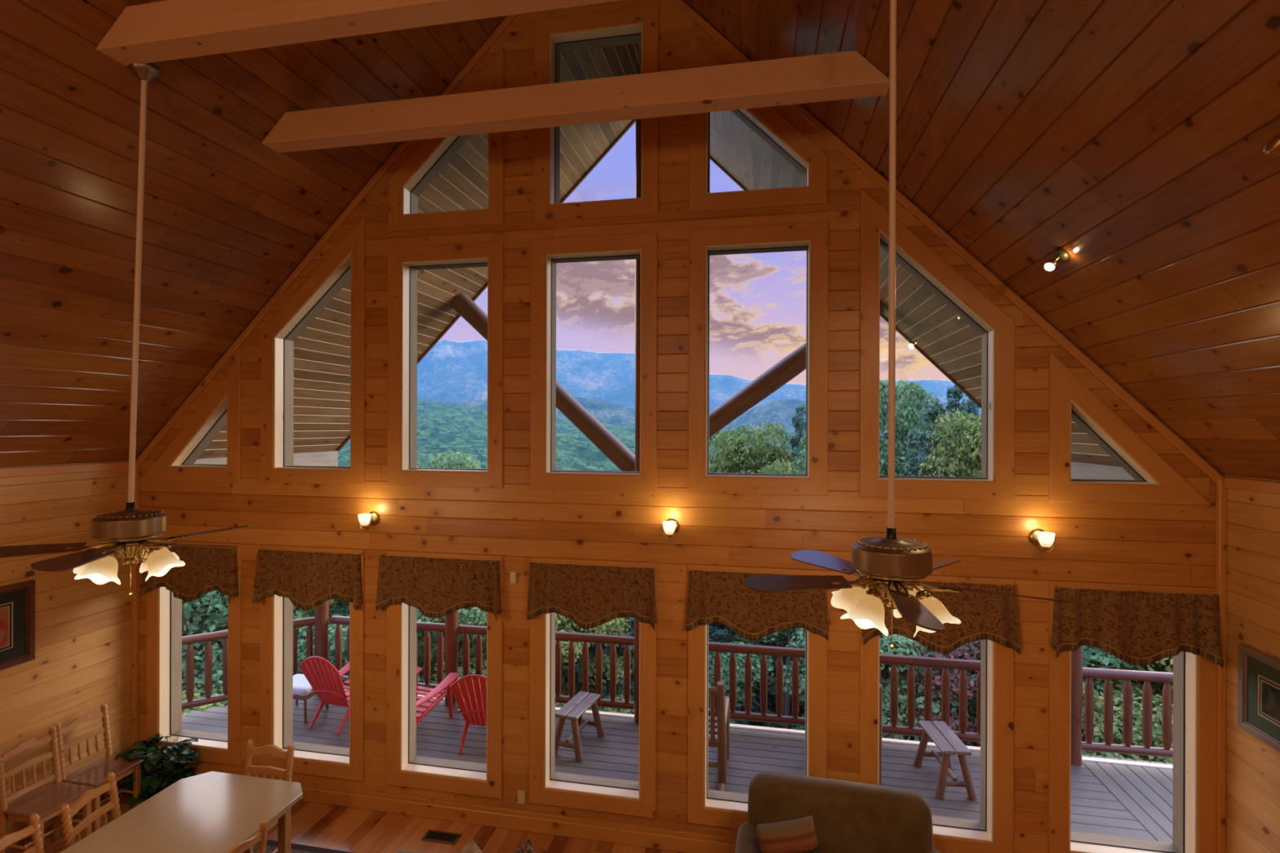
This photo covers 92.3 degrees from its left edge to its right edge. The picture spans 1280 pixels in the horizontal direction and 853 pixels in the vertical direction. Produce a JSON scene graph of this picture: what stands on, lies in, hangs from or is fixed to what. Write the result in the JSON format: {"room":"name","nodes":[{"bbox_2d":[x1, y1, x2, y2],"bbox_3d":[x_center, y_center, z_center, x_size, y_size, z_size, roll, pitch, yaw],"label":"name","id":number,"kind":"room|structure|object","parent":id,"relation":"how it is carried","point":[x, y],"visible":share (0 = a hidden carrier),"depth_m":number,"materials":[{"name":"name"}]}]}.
{"room":"cabin living room","nodes":[
{"label":"cabin living room","id":0,"kind":"room"},
{"bbox_2d":[0,460,131,834],"bbox_3d":[-5.716,1.866,2.007,0.008,3.116,8.160,0,0,11],"label":"wall","id":1,"kind":"structure","parent":0,"point":[82,663],"depth_m":5.40,"materials":[{"name":"brown wood"}]},
{"bbox_2d":[0,579,35,670],"bbox_3d":[-5.163,1.616,4.731,0.033,0.665,0.860,0,0,11],"label":"framed picture","id":2,"kind":"object","parent":1,"relation":"attached to","point":[17,600],"visible":1,"depth_m":5.04,"materials":[{"name":"brown wood"}]},
{"bbox_2d":[0,461,128,478],"bbox_3d":[-5.701,0.373,1.979,0.024,0.075,8.110,0,0,11],"label":"trim","id":3,"kind":"structure","parent":1,"relation":"attached to","point":[83,468],"depth_m":5.35,"materials":[{"name":"brown wood"}]},
{"bbox_2d":[0,0,506,466],"bbox_3d":[-3.459,-1.961,1.570,4.581,4.581,8.160,0,0,11],"label":"ceiling","id":4,"kind":"structure","parent":0,"point":[228,217],"depth_m":4.43,"materials":[{"name":"brown wood"}]},
{"bbox_2d":[96,0,622,66],"bbox_3d":[-0.835,-2.165,3.036,4.344,0.205,0.170,0,0,11],"label":"beam","id":5,"kind":"structure","parent":4,"relation":"attached to","point":[170,29],"depth_m":3.20,"materials":[{"name":"brown wood"}]},
{"bbox_2d":[0,62,249,596],"bbox_3d":[-2.896,-0.557,3.558,1.245,3.077,1.282,0,0,11],"label":"ceiling fan","id":6,"kind":"object","parent":5,"relation":"hanging from","point":[130,529],"visible":1,"depth_m":3.51,"materials":[{"name":"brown metal"}]},
{"bbox_2d":[744,0,1072,648],"bbox_3d":[1.119,-0.575,2.712,1.284,3.148,1.234,0,0,11],"label":"ceiling fan","id":7,"kind":"object","parent":5,"relation":"hanging from","point":[898,566],"visible":1,"depth_m":2.72,"materials":[{"name":"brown metal"}]},
{"bbox_2d":[262,50,889,153],"bbox_3d":[-0.618,-2.164,4.155,4.344,0.205,0.170,0,0,11],"label":"beam","id":8,"kind":"structure","parent":4,"relation":"attached to","point":[846,75],"depth_m":4.04,"materials":[{"name":"brown wood"}]},
{"bbox_2d":[6,782,684,852],"bbox_3d":[-1.220,3.437,1.183,9.343,0.001,8.260,0,0,11],"label":"floor","id":9,"kind":"structure","parent":0,"point":[346,828],"depth_m":5.15,"materials":[{"name":"brown wood"}]},
{"bbox_2d":[0,725,94,852],"bbox_3d":[-4.759,2.969,4.922,0.446,0.915,0.432,0,0,11],"label":"dining chair","id":10,"kind":"object","parent":9,"relation":"on","point":[46,802],"visible":0.87,"depth_m":4.92,"materials":[{"name":"brown wood"}]},
{"bbox_2d":[53,703,143,834],"bbox_3d":[-4.689,2.969,5.336,0.446,0.915,0.432,0,0,11],"label":"dining chair","id":11,"kind":"object","parent":9,"relation":"on","point":[94,774],"visible":0.77,"depth_m":5.35,"materials":[{"name":"brown wood"}]},
{"bbox_2d":[115,733,200,808],"bbox_3d":[-4.452,3.162,5.617,0.709,0.530,0.507,0,0,11],"label":"potted plant","id":12,"kind":"object","parent":9,"relation":"on","point":[158,771],"visible":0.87,"depth_m":5.57,"materials":[{"name":"green plant"}]},
{"bbox_2d":[253,839,355,852],"bbox_3d":[-1.832,3.428,3.410,4.620,0.012,2.824,0,0,11],"label":"area rug","id":13,"kind":"object","parent":9,"relation":"on","point":[271,845],"visible":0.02,"depth_m":4.97,"materials":[{"name":"fabric"}]},
{"bbox_2d":[0,813,44,852],"bbox_3d":[-3.709,2.959,3.772,0.446,0.915,0.432,0,0,1],"label":"dining chair","id":14,"kind":"object","parent":13,"relation":"on","point":[34,828],"visible":1,"depth_m":3.94,"materials":[{"name":"brown wood"}]},
{"bbox_2d":[59,771,120,848],"bbox_3d":[-3.614,2.960,4.261,0.446,0.915,0.432,0,0,-3],"label":"dining chair","id":15,"kind":"object","parent":13,"relation":"on","point":[67,812],"visible":0.62,"depth_m":4.24,"materials":[{"name":"brown wood"}]},
{"bbox_2d":[59,771,302,852],"bbox_3d":[-3.132,3.038,3.663,1.030,0.759,2.060,0,0,11],"label":"dining table","id":16,"kind":"object","parent":13,"relation":"on","point":[211,811],"visible":1,"depth_m":4.20,"materials":[{"name":"brown wood"}]},
{"bbox_2d":[242,738,294,852],"bbox_3d":[-2.971,2.961,4.674,0.432,0.915,0.446,0,0,11],"label":"dining chair","id":17,"kind":"object","parent":13,"relation":"on","point":[288,755],"visible":0.3,"depth_m":4.85,"materials":[{"name":"brown wood"}]},
{"bbox_2d":[735,772,940,852],"bbox_3d":[1.278,2.958,3.885,1.354,0.971,1.038,0,0,13],"label":"armchair","id":18,"kind":"object","parent":9,"relation":"on","point":[848,816],"visible":0.92,"depth_m":4.14,"materials":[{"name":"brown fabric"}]},
{"bbox_2d":[753,815,820,852],"bbox_3d":[0.961,2.718,3.935,0.475,0.431,0.197,0,0,17],"label":"throw pillow","id":19,"kind":"object","parent":18,"relation":"on","point":[798,835],"visible":1,"depth_m":3.92,"materials":[{"name":"brown fabric"}]},
{"bbox_2d":[138,0,1222,852],"bbox_3d":[-0.421,-0.399,5.237,9.143,7.676,0.200,0,0,11],"label":"wall","id":20,"kind":"structure","parent":0,"point":[1166,544],"depth_m":5.01,"materials":[{"name":"brown wood"}]},
{"bbox_2d":[131,462,139,777],"bbox_3d":[-4.917,1.888,5.985,0.044,3.076,0.044,0,0,11],"label":"trim","id":21,"kind":"structure","parent":20,"relation":"attached to","point":[135,567],"depth_m":5.97,"materials":[{"name":"brown wood"}]},
{"bbox_2d":[142,357,240,482],"bbox_3d":[-4.280,-0.062,5.986,1.108,1.168,0.241,0,0,11],"label":"window","id":22,"kind":"structure","parent":20,"relation":"in","point":[222,406],"depth_m":5.85,"materials":[{"name":"brown wood"}]},
{"bbox_2d":[146,540,241,765],"bbox_3d":[-4.247,2.141,5.979,1.060,2.082,0.241,0,0,11],"label":"window","id":23,"kind":"structure","parent":20,"relation":"in","point":[164,611],"depth_m":5.95,"materials":[{"name":"brown wood"}]},
{"bbox_2d":[139,545,238,602],"bbox_3d":[-4.280,1.398,5.817,1.041,0.520,0.121,0,0,11],"label":"window valance","id":24,"kind":"object","parent":23,"relation":"attached to","point":[205,570],"visible":0.77,"depth_m":5.80,"materials":[{"name":"brown fabric"}]},
{"bbox_2d":[259,544,364,781],"bbox_3d":[-2.989,2.145,5.734,1.072,2.082,0.241,0,0,11],"label":"window","id":25,"kind":"structure","parent":20,"relation":"in","point":[276,695],"depth_m":5.70,"materials":[{"name":"brown wood"}]},
{"bbox_2d":[252,549,363,610],"bbox_3d":[-3.024,1.401,5.582,1.089,0.520,0.104,0,0,11],"label":"window valance","id":26,"kind":"object","parent":25,"relation":"attached to","point":[308,580],"visible":1,"depth_m":5.57,"materials":[{"name":"brown fabric"}]},
{"bbox_2d":[260,216,365,484],"bbox_3d":[-2.981,-0.683,5.734,1.072,2.417,0.241,0,0,11],"label":"window","id":27,"kind":"structure","parent":20,"relation":"in","point":[347,262],"depth_m":5.66,"materials":[{"name":"brown wood"}]},
{"bbox_2d":[135,13,518,466],"bbox_3d":[-2.668,-1.911,5.558,4.592,4.607,0.026,0,0,11],"label":"trim","id":28,"kind":"structure","parent":20,"relation":"attached to","point":[505,23],"depth_m":5.61,"materials":[{"name":"brown wood"}]},
{"bbox_2d":[386,550,502,799],"bbox_3d":[-1.697,2.148,5.483,1.093,2.082,0.241,0,0,11],"label":"window","id":29,"kind":"structure","parent":20,"relation":"in","point":[404,768],"depth_m":5.45,"materials":[{"name":"brown wood"}]},
{"bbox_2d":[375,554,502,619],"bbox_3d":[-1.764,1.405,5.335,1.173,0.520,0.108,0,0,11],"label":"window valance","id":30,"kind":"object","parent":29,"relation":"attached to","point":[438,588],"visible":1,"depth_m":5.32,"materials":[{"name":"brown fabric"}]},
{"bbox_2d":[386,240,503,488],"bbox_3d":[-1.690,-0.531,5.483,1.093,2.120,0.241,0,0,11],"label":"window","id":31,"kind":"structure","parent":20,"relation":"in","point":[403,262],"depth_m":5.44,"materials":[{"name":"brown wood"}]},
{"bbox_2d":[388,47,504,231],"bbox_3d":[-1.682,-2.496,5.482,1.088,1.515,0.241,0,0,11],"label":"window","id":32,"kind":"structure","parent":20,"relation":"in","point":[431,157],"depth_m":5.39,"materials":[{"name":"brown wood"}]},
{"bbox_2d":[182,773,736,852],"bbox_3d":[-0.453,3.379,5.128,9.043,0.120,0.022,0,0,11],"label":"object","id":33,"kind":"structure","parent":20,"relation":"attached to","point":[542,825],"depth_m":5.23,"materials":[{"name":"brown wood"}]},
{"bbox_2d":[528,556,657,818],"bbox_3d":[-0.381,2.152,5.227,1.091,2.082,0.241,0,0,11],"label":"window","id":34,"kind":"structure","parent":20,"relation":"in","point":[547,786],"depth_m":5.17,"materials":[{"name":"brown wood"}]},
{"bbox_2d":[526,561,657,631],"bbox_3d":[-0.415,1.408,5.074,1.116,0.520,0.105,0,0,11],"label":"window valance","id":35,"kind":"object","parent":34,"relation":"attached to","point":[591,597],"visible":1,"depth_m":5.06,"materials":[{"name":"brown fabric"}]},
{"bbox_2d":[529,231,657,492],"bbox_3d":[-0.373,-0.527,5.227,1.091,2.120,0.241,0,0,11],"label":"window","id":36,"kind":"structure","parent":20,"relation":"in","point":[545,253],"depth_m":5.15,"materials":[{"name":"brown wood"}]},
{"bbox_2d":[533,4,658,222],"bbox_3d":[-0.351,-2.588,5.224,1.066,1.707,0.241,0,0,11],"label":"window","id":37,"kind":"structure","parent":20,"relation":"in","point":[640,24],"depth_m":5.15,"materials":[{"name":"brown wood"}]},
{"bbox_2d":[687,564,827,828],"bbox_3d":[0.939,2.156,4.971,1.082,2.082,0.241,0,0,11],"label":"window","id":38,"kind":"structure","parent":20,"relation":"in","point":[705,806],"depth_m":4.93,"materials":[{"name":"brown wood"}]},
{"bbox_2d":[685,568,829,641],"bbox_3d":[0.909,1.412,4.816,1.105,0.520,0.106,0,0,11],"label":"window valance","id":39,"kind":"object","parent":38,"relation":"attached to","point":[724,597],"visible":0.93,"depth_m":4.82,"materials":[{"name":"brown fabric"}]},
{"bbox_2d":[688,222,828,496],"bbox_3d":[0.946,-0.523,4.971,1.082,2.120,0.241,0,0,11],"label":"window","id":40,"kind":"structure","parent":20,"relation":"in","point":[811,237],"depth_m":4.87,"materials":[{"name":"brown wood"}]},
{"bbox_2d":[688,35,827,212],"bbox_3d":[0.947,-2.445,4.972,1.072,1.428,0.241,0,0,11],"label":"window","id":41,"kind":"structure","parent":20,"relation":"in","point":[771,126],"depth_m":4.88,"materials":[{"name":"brown wood"}]},
{"bbox_2d":[859,188,1014,500],"bbox_3d":[2.239,-0.643,4.719,1.081,2.366,0.241,0,0,11],"label":"window","id":42,"kind":"structure","parent":20,"relation":"in","point":[996,328],"depth_m":4.64,"materials":[{"name":"brown wood"}]},
{"bbox_2d":[859,574,1014,852],"bbox_3d":[2.233,2.159,4.719,1.076,2.082,0.241,0,0,11],"label":"window","id":43,"kind":"structure","parent":20,"relation":"in","point":[994,831],"depth_m":4.58,"materials":[{"name":"brown wood"}]},
{"bbox_2d":[862,581,1021,654],"bbox_3d":[2.223,1.416,4.562,1.090,0.520,0.103,0,0,11],"label":"window valance","id":44,"kind":"object","parent":43,"relation":"attached to","point":[993,617],"visible":0.67,"depth_m":4.52,"materials":[{"name":"brown fabric"}]},
{"bbox_2d":[670,0,1224,483],"bbox_3d":[1.800,-1.907,4.690,4.575,4.590,0.026,0,0,11],"label":"trim","id":45,"kind":"structure","parent":20,"relation":"attached to","point":[1198,461],"depth_m":4.53,"materials":[{"name":"brown wood"}]},
{"bbox_2d":[1048,351,1211,505],"bbox_3d":[3.491,0.001,4.476,1.013,1.085,0.241,0,0,11],"label":"window","id":46,"kind":"structure","parent":20,"relation":"in","point":[1155,482],"depth_m":4.41,"materials":[{"name":"brown wood"}]},
{"bbox_2d":[1048,580,1217,852],"bbox_3d":[3.514,2.163,4.470,1.066,2.082,0.241,0,0,11],"label":"window","id":47,"kind":"structure","parent":20,"relation":"in","point":[1194,676],"depth_m":4.43,"materials":[{"name":"brown wood"}]},
{"bbox_2d":[1050,586,1223,667],"bbox_3d":[3.481,1.419,4.313,1.053,0.521,0.112,0,0,11],"label":"window valance","id":48,"kind":"object","parent":47,"relation":"attached to","point":[1140,628],"visible":1,"depth_m":4.31,"materials":[{"name":"brown fabric"}]},
{"bbox_2d":[1215,478,1226,852],"bbox_3d":[4.015,1.905,4.249,0.044,3.093,0.044,0,0,11],"label":"trim","id":49,"kind":"structure","parent":20,"relation":"attached to","point":[1220,491],"depth_m":4.23,"materials":[{"name":"brown wood"}]},
{"bbox_2d":[146,9,1222,475],"bbox_3d":[-0.951,-1.959,2.488,9.683,5.080,11.320,0,0,11],"label":"roof","id":50,"kind":"structure","parent":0,"point":[693,10],"depth_m":4.76,"materials":[{"name":"brown wood"}]},
{"bbox_2d":[194,450,337,466],"bbox_3d":[-4.632,0.481,7.542,0.060,0.260,2.680,0,0,11],"label":"board","id":51,"kind":"object","parent":50,"relation":"attached to","point":[320,458],"visible":0.25,"depth_m":8.29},
{"bbox_2d":[198,44,640,458],"bbox_3d":[-2.439,-1.897,7.127,4.703,4.703,2.740,0,0,11],"label":"soffit","id":52,"kind":"structure","parent":50,"relation":"attached to","point":[322,352],"depth_m":7.21,"materials":[{"name":"wood"}]},
{"bbox_2d":[336,119,635,452],"bbox_3d":[-2.173,-1.997,8.471,4.700,4.970,0.040,0,0,11],"label":"roof fascia","id":53,"kind":"object","parent":50,"relation":"attached to","point":[633,122],"visible":0.07,"depth_m":8.23,"materials":[{"name":"brown wood"}]},
{"bbox_2d":[449,293,635,471],"bbox_3d":[-1.259,-0.585,7.987,2.694,2.509,0.263,0,0,11],"label":"brace","id":54,"kind":"object","parent":50,"relation":"attached to","point":[597,433],"visible":0.51,"depth_m":7.79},
{"bbox_2d":[631,43,1121,466],"bbox_3d":[2.175,-1.893,6.231,4.686,4.686,2.740,0,0,11],"label":"soffit","id":55,"kind":"structure","parent":50,"relation":"attached to","point":[948,340],"depth_m":6.45,"materials":[{"name":"wood"}]},
{"bbox_2d":[709,303,884,437],"bbox_3d":[1.477,-0.473,7.455,2.802,2.139,0.265,0,0,11],"label":"brace","id":56,"kind":"object","parent":55,"relation":"attached to","point":[788,368],"visible":0.36,"depth_m":7.36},
{"bbox_2d":[1071,461,1134,479],"bbox_3d":[4.343,0.489,5.798,0.060,0.260,2.680,0,0,11],"label":"board","id":57,"kind":"object","parent":50,"relation":"attached to","point":[1079,470],"visible":0.04,"depth_m":5.80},
{"bbox_2d":[682,0,1279,480],"bbox_3d":[1.039,-1.957,0.696,4.564,4.564,8.160,0,0,11],"label":"ceiling","id":58,"kind":"structure","parent":0,"point":[1127,138],"depth_m":3.13,"materials":[{"name":"brown wood"}]},
{"bbox_2d":[1222,474,1279,852],"bbox_3d":[3.267,1.883,0.261,0.008,3.133,8.160,0,0,11],"label":"wall","id":59,"kind":"structure","parent":0,"point":[1253,517],"depth_m":4.01,"materials":[{"name":"brown wood"}]},
{"bbox_2d":[1224,476,1279,494],"bbox_3d":[3.250,0.381,0.239,0.024,0.075,8.110,0,0,11],"label":"trim","id":60,"kind":"structure","parent":59,"relation":"attached to","point":[1257,486],"depth_m":3.98,"materials":[{"name":"brown wood"}]},
{"bbox_2d":[1237,643,1279,751],"bbox_3d":[3.911,1.716,3.691,0.033,0.550,0.800,0,0,11],"label":"framed picture","id":61,"kind":"object","parent":59,"relation":"attached to","point":[1258,672],"visible":1,"depth_m":3.93,"materials":[{"name":"green paper"}]},
{"bbox_2d":[1262,681,1279,721],"bbox_3d":[3.914,1.716,3.690,0.003,0.200,0.450,0,0,11],"label":"print","id":62,"kind":"object","parent":61,"relation":"attached to","point":[1270,691],"depth_m":3.84},
{"label":"outside","id":63,"kind":"structure","parent":0,"visible":0},
{"bbox_2d":[182,401,968,680],"bbox_3d":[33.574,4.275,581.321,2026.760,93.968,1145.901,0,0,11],"label":"hillside","id":64,"kind":"structure","parent":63,"point":[450,428],"depth_m":646.70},
{"bbox_2d":[328,606,486,699],"bbox_3d":[-5.619,7.746,15.250,4.983,7.814,4.626,0,0,-7],"label":"broadleaf tree","id":65,"kind":"object","parent":64,"relation":"on","point":[464,619],"visible":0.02,"depth_m":14.96,"materials":[{"name":"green plant"}]},
{"bbox_2d":[417,451,481,646],"bbox_3d":[-8.793,7.919,25.468,6.040,13.748,5.832,0,0,0],"label":"broadleaf tree","id":66,"kind":"object","parent":64,"relation":"on","point":[451,460],"visible":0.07,"depth_m":25.07,"materials":[{"name":"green plant"}]},
{"bbox_2d":[416,607,486,692],"bbox_3d":[-4.604,7.739,16.369,5.226,8.372,5.081,0,0,-17],"label":"broadleaf tree","id":67,"kind":"object","parent":64,"relation":"on","point":[473,646],"visible":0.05,"depth_m":15.19,"materials":[{"name":"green plant"}]},
{"bbox_2d":[484,612,634,714],"bbox_3d":[-2.193,7.800,15.836,4.329,7.666,4.451,0,0,44],"label":"broadleaf tree","id":68,"kind":"object","parent":64,"relation":"on","point":[565,624],"visible":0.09,"depth_m":15.85,"materials":[{"name":"green plant"}]},
{"bbox_2d":[563,617,634,713],"bbox_3d":[-0.928,7.980,18.258,5.839,8.408,5.606,0,0,-13],"label":"broadleaf tree","id":69,"kind":"object","parent":64,"relation":"on","point":[606,650],"visible":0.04,"depth_m":17.28,"materials":[{"name":"green plant"}]},
{"bbox_2d":[708,622,780,728],"bbox_3d":[1.975,7.996,16.722,5.485,7.835,5.648,0,0,28],"label":"pine tree","id":70,"kind":"object","parent":64,"relation":"on","point":[754,708],"visible":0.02,"depth_m":16.46,"materials":[{"name":"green plant"}]},
{"bbox_2d":[709,421,793,677],"bbox_3d":[5.930,8.036,32.463,5.613,16.652,5.458,0,0,-1],"label":"broadleaf tree","id":71,"kind":"object","parent":64,"relation":"on","point":[737,450],"visible":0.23,"depth_m":31.99,"materials":[{"name":"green plant"}]},
{"bbox_2d":[708,626,890,737],"bbox_3d":[3.886,7.939,15.469,5.055,7.421,5.235,0,0,-14],"label":"broadleaf tree","id":72,"kind":"object","parent":64,"relation":"on","point":[800,632],"visible":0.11,"depth_m":14.83,"materials":[{"name":"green plant"}]},
{"bbox_2d":[879,402,919,475],"bbox_3d":[11.773,7.761,32.673,6.227,18.435,6.707,0,0,-37],"label":"broadleaf tree","id":73,"kind":"object","parent":64,"relation":"on","point":[883,440],"visible":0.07,"depth_m":31.08,"materials":[{"name":"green plant"}]},
{"bbox_2d":[879,378,942,475],"bbox_3d":[14.022,7.352,33.043,5.832,19.988,6.040,0,0,14],"label":"broadleaf tree","id":74,"kind":"object","parent":64,"relation":"on","point":[911,393],"visible":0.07,"depth_m":31.80,"materials":[{"name":"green plant"}]},
{"bbox_2d":[885,398,960,675],"bbox_3d":[12.658,7.253,26.765,6.166,17.196,6.423,0,0,-44],"label":"pine tree","id":75,"kind":"object","parent":64,"relation":"on","point":[935,409],"visible":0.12,"depth_m":26.80,"materials":[{"name":"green plant"}]},
{"bbox_2d":[879,633,977,744],"bbox_3d":[6.600,7.956,15.576,4.804,7.961,5.174,0,0,29],"label":"broadleaf tree","id":76,"kind":"object","parent":64,"relation":"on","point":[885,642],"visible":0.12,"depth_m":13.78,"materials":[{"name":"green plant"}]},
{"bbox_2d":[880,640,980,746],"bbox_3d":[7.999,7.866,14.550,4.895,7.909,4.973,0,0,8],"label":"broadleaf tree","id":77,"kind":"object","parent":64,"relation":"on","point":[936,675],"visible":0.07,"depth_m":13.17,"materials":[{"name":"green plant"}]},
{"bbox_2d":[919,408,981,477],"bbox_3d":[14.474,7.240,25.142,6.193,16.613,6.022,0,0,-7],"label":"broadleaf tree","id":78,"kind":"object","parent":64,"relation":"on","point":[966,440],"visible":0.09,"depth_m":24.98,"materials":[{"name":"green plant"}]},
{"bbox_2d":[945,385,981,476],"bbox_3d":[16.662,7.016,31.647,6.688,20.734,6.568,0,0,1],"label":"pine tree","id":79,"kind":"object","parent":64,"relation":"on","point":[956,392],"visible":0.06,"depth_m":31.59,"materials":[{"name":"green plant"}]},
{"bbox_2d":[936,641,1164,760],"bbox_3d":[9.448,7.869,14.060,5.444,8.211,5.638,0,0,6],"label":"broadleaf tree","id":80,"kind":"object","parent":64,"relation":"on","point":[1087,655],"visible":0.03,"depth_m":12.23,"materials":[{"name":"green plant"}]},
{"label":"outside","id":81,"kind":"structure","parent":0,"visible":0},
{"bbox_3d":[-1.603,10.336,-8.098,120.000,0.600,43.500,0,0,11],"label":"ground","id":82,"kind":"structure","parent":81,"visible":0},
{"bbox_2d":[182,665,227,715],"bbox_3d":[-7.862,7.736,10.950,4.893,6.347,5.032,0,0,-39],"label":"broadleaf tree","id":83,"kind":"object","parent":82,"relation":"on","point":[203,708],"visible":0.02,"depth_m":11.14,"materials":[{"name":"green plant"}]},
{"bbox_2d":[182,590,298,711],"bbox_3d":[-10.541,7.201,13.504,6.132,9.696,5.693,0,0,21],"label":"broadleaf tree","id":84,"kind":"object","parent":82,"relation":"on","point":[215,618],"visible":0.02,"depth_m":12.25,"materials":[{"name":"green plant"}]},
{"bbox_2d":[182,591,349,684],"bbox_3d":[-9.034,7.511,14.584,5.832,8.963,6.040,0,0,-12],"label":"broadleaf tree","id":85,"kind":"object","parent":82,"relation":"on","point":[340,607],"visible":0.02,"depth_m":12.54,"materials":[{"name":"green plant"}]},
{"bbox_2d":[182,608,435,710],"bbox_3d":[-7.282,7.654,13.365,5.174,7.451,4.804,0,0,2],"label":"broadleaf tree","id":86,"kind":"object","parent":82,"relation":"on","point":[301,639],"visible":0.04,"depth_m":12.10,"materials":[{"name":"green plant"}]},
{"bbox_2d":[1081,678,1173,763],"bbox_3d":[8.718,8.001,11.551,4.451,6.386,4.329,0,0,1],"label":"broadleaf tree","id":87,"kind":"object","parent":82,"relation":"on","point":[1137,740],"visible":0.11,"depth_m":11.10,"materials":[{"name":"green plant"}]},
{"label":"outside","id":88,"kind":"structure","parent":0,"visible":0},
{"bbox_2d":[417,339,981,422],"bbox_3d":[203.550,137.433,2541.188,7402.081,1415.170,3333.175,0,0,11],"label":"mountain ridge","id":89,"kind":"object","parent":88,"point":[451,371],"visible":0.11,"depth_m":3763.07,"materials":[{"name":"blue"}]},
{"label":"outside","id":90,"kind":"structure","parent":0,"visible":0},
{"bbox_2d":[417,396,981,433],"bbox_3d":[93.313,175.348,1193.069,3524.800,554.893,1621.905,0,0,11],"label":"mountain ridge","id":91,"kind":"object","parent":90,"point":[782,411],"visible":0.03,"depth_m":1900.30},
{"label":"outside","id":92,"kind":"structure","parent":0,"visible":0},
{"bbox_2d":[182,689,1173,842],"bbox_3d":[0.155,3.555,6.391,15.084,0.030,2.290,0,0,11],"label":"deck","id":93,"kind":"object","parent":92,"point":[1112,799],"visible":0.34,"depth_m":6.48,"materials":[{"name":"wood"}]},
{"bbox_2d":[293,673,328,723],"bbox_3d":[-4.165,3.324,7.552,0.472,0.412,0.412,0,0,11],"label":"ottoman","id":94,"kind":"object","parent":93,"relation":"on","point":[301,686],"visible":0.36,"depth_m":7.37,"materials":[{"name":"white"}]},
{"bbox_2d":[314,600,328,661],"bbox_3d":[-4.241,2.168,8.189,0.175,2.720,0.175,0,0,11],"label":"log post","id":95,"kind":"object","parent":93,"relation":"on","point":[321,611],"visible":0.23,"depth_m":8.12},
{"bbox_2d":[182,617,314,709],"bbox_3d":[-5.545,2.978,7.418,2.935,0.883,0.105,0,0,-33],"label":"deck railing","id":96,"kind":"object","parent":95,"relation":"attached to","point":[207,637],"visible":0.2,"depth_m":7.55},
{"bbox_2d":[298,656,349,734],"bbox_3d":[-3.551,3.084,7.429,0.690,0.915,0.887,0,0,19],"label":"chair","id":97,"kind":"object","parent":93,"relation":"on","point":[325,679],"visible":0.77,"depth_m":7.13,"materials":[{"name":"red wood"}]},
{"bbox_2d":[416,666,459,728],"bbox_3d":[-2.663,3.086,7.175,0.690,0.915,0.887,0,0,19],"label":"chair","id":98,"kind":"object","parent":93,"relation":"on","point":[438,691],"visible":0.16,"depth_m":7.30,"materials":[{"name":"red wood"}]},
{"bbox_2d":[444,609,457,705],"bbox_3d":[-2.410,2.173,7.863,0.165,2.720,0.165,0,0,11],"label":"log post","id":99,"kind":"object","parent":93,"relation":"on","point":[451,620],"visible":0.28,"depth_m":7.80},
{"bbox_2d":[329,615,444,690],"bbox_3d":[-3.311,2.984,8.089,1.670,0.882,0.105,0,0,11],"label":"deck railing","id":100,"kind":"object","parent":99,"relation":"attached to","point":[338,620],"visible":0.27,"depth_m":7.96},
{"bbox_2d":[449,674,486,753],"bbox_3d":[-1.697,3.089,6.946,0.690,0.915,0.887,0,0,7],"label":"chair","id":101,"kind":"object","parent":93,"relation":"on","point":[477,690],"visible":0.61,"depth_m":6.63,"materials":[{"name":"red wood"}]},
{"bbox_2d":[555,690,604,761],"bbox_3d":[-0.688,3.314,6.835,0.384,0.467,0.635,0,0,21],"label":"bench","id":102,"kind":"object","parent":93,"relation":"on","point":[574,709],"visible":0.93,"depth_m":6.68,"materials":[{"name":"brown wood"}]},
{"bbox_2d":[634,119,641,724],"bbox_3d":[0.026,-0.260,7.391,0.186,7.600,0.186,0,0,11],"label":"log post","id":103,"kind":"object","parent":93,"relation":"on","point":[638,122],"visible":0.29,"depth_m":7.32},
{"bbox_2d":[457,624,634,709],"bbox_3d":[-1.193,2.991,7.677,2.285,0.883,0.104,0,0,11],"label":"deck railing","id":104,"kind":"object","parent":103,"relation":"attached to","point":[571,637],"visible":0.48,"depth_m":7.55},
{"bbox_2d":[708,680,729,791],"bbox_3d":[0.581,2.997,6.283,0.641,1.085,1.011,0,0,11],"label":"rocking chair","id":105,"kind":"object","parent":93,"relation":"on","point":[719,726],"visible":0.48,"depth_m":5.98,"materials":[{"name":"brown wood"}]},
{"bbox_2d":[344,688,1173,768],"bbox_3d":[1.689,3.553,7.168,12.200,0.030,0.075,0,0,11],"label":"trim","id":106,"kind":"structure","parent":93,"relation":"attached to","point":[740,726],"depth_m":6.92,"materials":[{"name":"brown wood"}]},
{"bbox_2d":[913,720,977,800],"bbox_3d":[3.040,3.324,6.151,0.384,0.467,0.635,0,0,4],"label":"bench","id":107,"kind":"object","parent":93,"relation":"on","point":[947,741],"visible":1,"depth_m":5.95,"materials":[{"name":"brown wood"}]},
{"bbox_2d":[1071,645,1082,765],"bbox_3d":[4.589,2.193,6.503,0.157,2.720,0.157,0,0,11],"label":"log post","id":108,"kind":"object","parent":93,"relation":"on","point":[1077,655],"visible":0.3,"depth_m":6.43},
{"bbox_2d":[708,641,980,742],"bbox_3d":[2.321,3.000,6.994,4.475,0.883,0.106,0,0,11],"label":"deck railing","id":109,"kind":"object","parent":108,"relation":"attached to","point":[894,660],"visible":0.41,"depth_m":6.88,"materials":[{"name":"wood"}]},
{"bbox_2d":[1081,666,1173,757],"bbox_3d":[6.139,3.011,6.313,2.941,0.883,0.106,0,0,9],"label":"deck railing","id":110,"kind":"object","parent":108,"relation":"attached to","point":[1166,677],"visible":0.5,"depth_m":6.45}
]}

